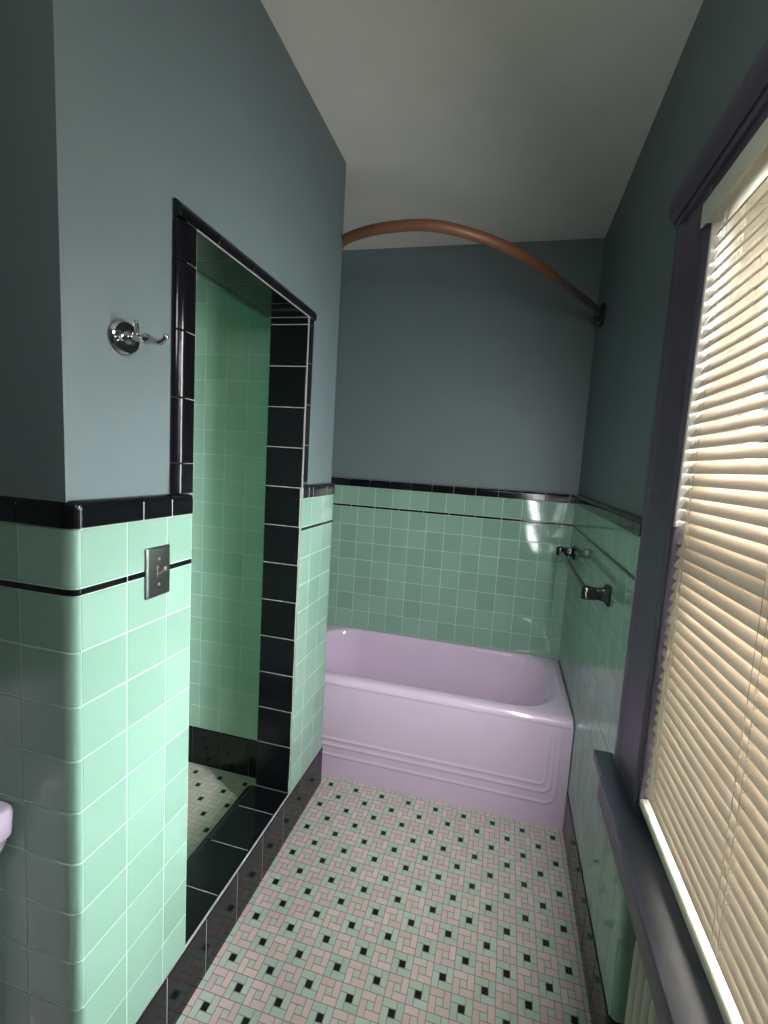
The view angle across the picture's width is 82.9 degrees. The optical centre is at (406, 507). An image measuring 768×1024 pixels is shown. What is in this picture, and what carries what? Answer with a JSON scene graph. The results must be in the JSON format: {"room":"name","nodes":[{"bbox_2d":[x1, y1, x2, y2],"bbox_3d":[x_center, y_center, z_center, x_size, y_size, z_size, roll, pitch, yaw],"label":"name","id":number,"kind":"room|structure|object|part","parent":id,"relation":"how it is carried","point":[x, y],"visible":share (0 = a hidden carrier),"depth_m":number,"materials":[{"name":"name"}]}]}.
{"room":"bathroom","nodes":[
{"label":"bathroom","id":0,"kind":"room"},
{"bbox_2d":[0,0,345,1023],"bbox_3d":[-1.055,-0.060,1.516,1.200,2.828,1.238,5,6,13],"label":"wall","id":1,"kind":"structure","parent":0,"point":[112,111],"depth_m":0.90,"materials":[{"name":"teal tile"}]},
{"bbox_2d":[0,801,12,853],"bbox_3d":[-1.138,1.013,0.769,0.551,0.833,0.444,5,6,13],"label":"sink","id":2,"kind":"object","parent":1,"relation":"attached to","point":[6,811],"visible":1,"depth_m":0.87,"materials":[{"name":"purple ceramic"}]},
{"bbox_2d":[108,319,168,355],"bbox_3d":[-0.523,-0.339,0.869,0.107,0.071,0.071,5,6,13],"label":"robe hook","id":3,"kind":"object","parent":1,"relation":"attached to","point":[124,337],"visible":1,"depth_m":0.86,"materials":[{"name":"silver metal"}]},
{"bbox_3d":[-0.540,-0.354,0.864,0.013,0.031,0.032,-1,7,-38],"label":"arm","id":4,"kind":"part","parent":3,"relation":"part of","materials":[{"name":"silver metal"}]},
{"bbox_3d":[-0.519,-0.336,0.868,0.091,0.023,0.022,5,6,13],"label":"hook arm","id":5,"kind":"part","parent":3,"relation":"part of","materials":[{"name":"silver metal"}]},
{"bbox_2d":[144,544,169,599],"bbox_3d":[-0.564,0.147,0.994,0.025,0.115,0.070,5,6,13],"label":"switch plate","id":6,"kind":"object","parent":1,"relation":"attached to","point":[156,559],"visible":1,"depth_m":0.99,"materials":[{"name":"grey metal"}]},
{"bbox_2d":[0,519,332,595],"bbox_3d":[-1.061,0.060,1.530,1.200,0.012,1.226,5,6,13],"label":"trim","id":7,"kind":"structure","parent":1,"relation":"attached to","point":[62,592],"depth_m":0.84,"materials":[{"name":"black tile"}]},
{"bbox_2d":[0,483,334,528],"bbox_3d":[-1.052,-0.086,1.515,1.204,0.052,1.228,5,6,13],"label":"trim","id":8,"kind":"structure","parent":1,"relation":"attached to","point":[86,513],"depth_m":0.84,"materials":[{"name":"black tile"}]},
{"bbox_2d":[136,725,322,1023],"bbox_3d":[-1.137,1.225,1.647,1.204,0.237,1.232,5,6,13],"label":"baseboard","id":9,"kind":"structure","parent":1,"relation":"attached to","point":[167,1005],"depth_m":1.54,"materials":[{"name":"black tile"}]},
{"bbox_2d":[170,197,316,793],"bbox_3d":[-0.594,0.235,1.431,0.222,1.944,0.710,5,6,13],"label":"trim","id":10,"kind":"structure","parent":1,"relation":"attached to","point":[198,249],"depth_m":1.65,"materials":[{"name":"black tile"}]},
{"bbox_2d":[187,762,255,857],"bbox_3d":[-1.157,1.319,1.651,0.899,0.050,1.012,5,6,13],"label":"floor","id":11,"kind":"structure","parent":0,"point":[211,791],"depth_m":1.93,"materials":[{"name":"tile"}]},
{"bbox_2d":[189,276,272,785],"bbox_3d":[-1.167,-0.075,1.593,1.146,2.828,1.120,5,6,13],"label":"wall","id":12,"kind":"structure","parent":0,"point":[232,342],"depth_m":1.97,"materials":[{"name":"green tile"}]},
{"bbox_2d":[176,774,590,1023],"bbox_3d":[-0.639,1.473,0.998,2.500,0.060,3.950,5,6,13],"label":"floor","id":13,"kind":"structure","parent":0,"point":[378,905],"depth_m":1.49,"materials":[{"name":"tile"}]},
{"bbox_2d":[134,746,321,1023],"bbox_3d":[-0.654,1.282,1.548,0.208,0.168,1.210,5,6,13],"label":"curb","id":14,"kind":"object","parent":13,"relation":"on","point":[210,866],"visible":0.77,"depth_m":1.52,"materials":[{"name":"black tile"}]},
{"bbox_2d":[321,623,573,830],"bbox_3d":[0.049,1.090,2.380,1.504,0.514,0.658,5,6,13],"label":"bathtub","id":15,"kind":"object","parent":13,"relation":"on","point":[481,729],"visible":0.73,"depth_m":2.07,"materials":[{"name":"purple ceramic"}]},
{"bbox_2d":[624,940,658,1023],"bbox_3d":[0.512,1.304,0.749,0.094,0.475,0.700,5,6,13],"label":"radiator","id":16,"kind":"object","parent":13,"relation":"on","point":[640,1009],"visible":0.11,"depth_m":1.02,"materials":[{"name":"paint"}]},
{"bbox_2d":[327,238,604,658],"bbox_3d":[0.235,-0.088,2.637,1.790,2.828,0.126,5,6,13],"label":"wall","id":17,"kind":"structure","parent":0,"point":[463,372],"depth_m":2.55,"materials":[{"name":"paint"}]},
{"bbox_2d":[261,0,703,249],"bbox_3d":[-0.451,-1.400,0.665,2.720,0.080,4.060,5,6,13],"label":"ceiling","id":18,"kind":"structure","parent":0,"point":[509,120],"depth_m":1.49,"materials":[{"name":"paint"}]},
{"bbox_2d":[558,0,767,1023],"bbox_3d":[0.589,0.139,0.601,0.168,2.828,3.955,5,6,13],"label":"wall","id":19,"kind":"structure","parent":0,"point":[726,37],"depth_m":1.43,"materials":[{"name":"teal tile"}]},
{"bbox_2d":[342,219,605,326],"bbox_3d":[0.167,-1.085,2.016,1.536,0.294,0.812,5,6,13],"label":"shower curtain rod","id":20,"kind":"object","parent":19,"relation":"attached to","point":[404,225],"visible":0.74,"depth_m":1.70,"materials":[{"name":"brown metal"}]},
{"bbox_2d":[556,545,611,606],"bbox_3d":[0.742,0.265,1.894,0.093,0.068,0.860,5,6,13],"label":"towel bar","id":21,"kind":"object","parent":19,"relation":"attached to","point":[587,592],"visible":1,"depth_m":1.51,"materials":[{"name":"silver metal"}]},
{"bbox_3d":[0.833,0.233,2.283,0.093,0.068,0.060,5,6,13],"label":"post","id":22,"kind":"part","parent":21,"relation":"part of","materials":[{"name":"silver metal"}]},
{"bbox_3d":[0.651,0.298,1.506,0.093,0.068,0.060,5,6,13],"label":"post","id":23,"kind":"part","parent":21,"relation":"part of","materials":[{"name":"silver metal"}]},
{"bbox_2d":[562,791,620,1023],"bbox_3d":[0.586,1.414,1.143,0.141,0.186,1.593,5,6,13],"label":"baseboard","id":24,"kind":"structure","parent":19,"relation":"attached to","point":[598,1009],"depth_m":1.41,"materials":[{"name":"black tile"}]},
{"bbox_2d":[593,39,767,1023],"bbox_3d":[0.571,0.056,0.612,0.222,1.596,1.243,5,6,13],"label":"window","id":25,"kind":"structure","parent":19,"relation":"in","point":[681,991],"depth_m":0.97,"materials":[{"name":"paint"}]},
{"bbox_3d":[0.647,0.011,1.092,0.047,1.478,0.196,5,6,13],"label":"casing","id":26,"kind":"part","parent":25,"relation":"part of","materials":[{"name":"paint"}]},
{"bbox_2d":[640,117,767,1023],"bbox_3d":[0.533,0.069,0.628,0.055,1.385,0.762,5,6,13],"label":"blind","id":27,"kind":"object","parent":25,"relation":"attached to","point":[705,811],"visible":1,"depth_m":0.76,"materials":[{"name":"beige plastic"}]},
{"bbox_3d":[0.497,0.747,0.691,0.034,0.022,0.748,5,6,13],"label":"rail","id":28,"kind":"part","parent":27,"relation":"part of","materials":[{"name":"beige plastic"}]},
{"bbox_3d":[0.614,0.056,0.933,0.032,1.330,0.019,5,6,13],"label":"ladder cord","id":29,"kind":"part","parent":27,"relation":"part of","materials":[{"name":"beige fabric"}]},
{"bbox_3d":[0.542,0.082,0.624,0.032,1.330,0.019,5,6,13],"label":"ladder cord","id":30,"kind":"part","parent":27,"relation":"part of","materials":[{"name":"beige fabric"}]},
{"bbox_3d":[0.574,-0.679,0.548,0.064,0.124,1.196,5,6,13],"label":"head casing","id":31,"kind":"part","parent":25,"relation":"part of","materials":[{"name":"paint"}]},
{"bbox_3d":[0.659,-0.235,0.566,0.035,0.746,0.774,5,6,13],"label":"sash","id":32,"kind":"part","parent":25,"relation":"part of","materials":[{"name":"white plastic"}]},
{"bbox_3d":[0.659,-0.240,0.566,0.004,0.656,0.690,5,6,13],"label":"pane","id":33,"kind":"part","parent":25,"relation":"part of","materials":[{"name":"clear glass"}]}
]}

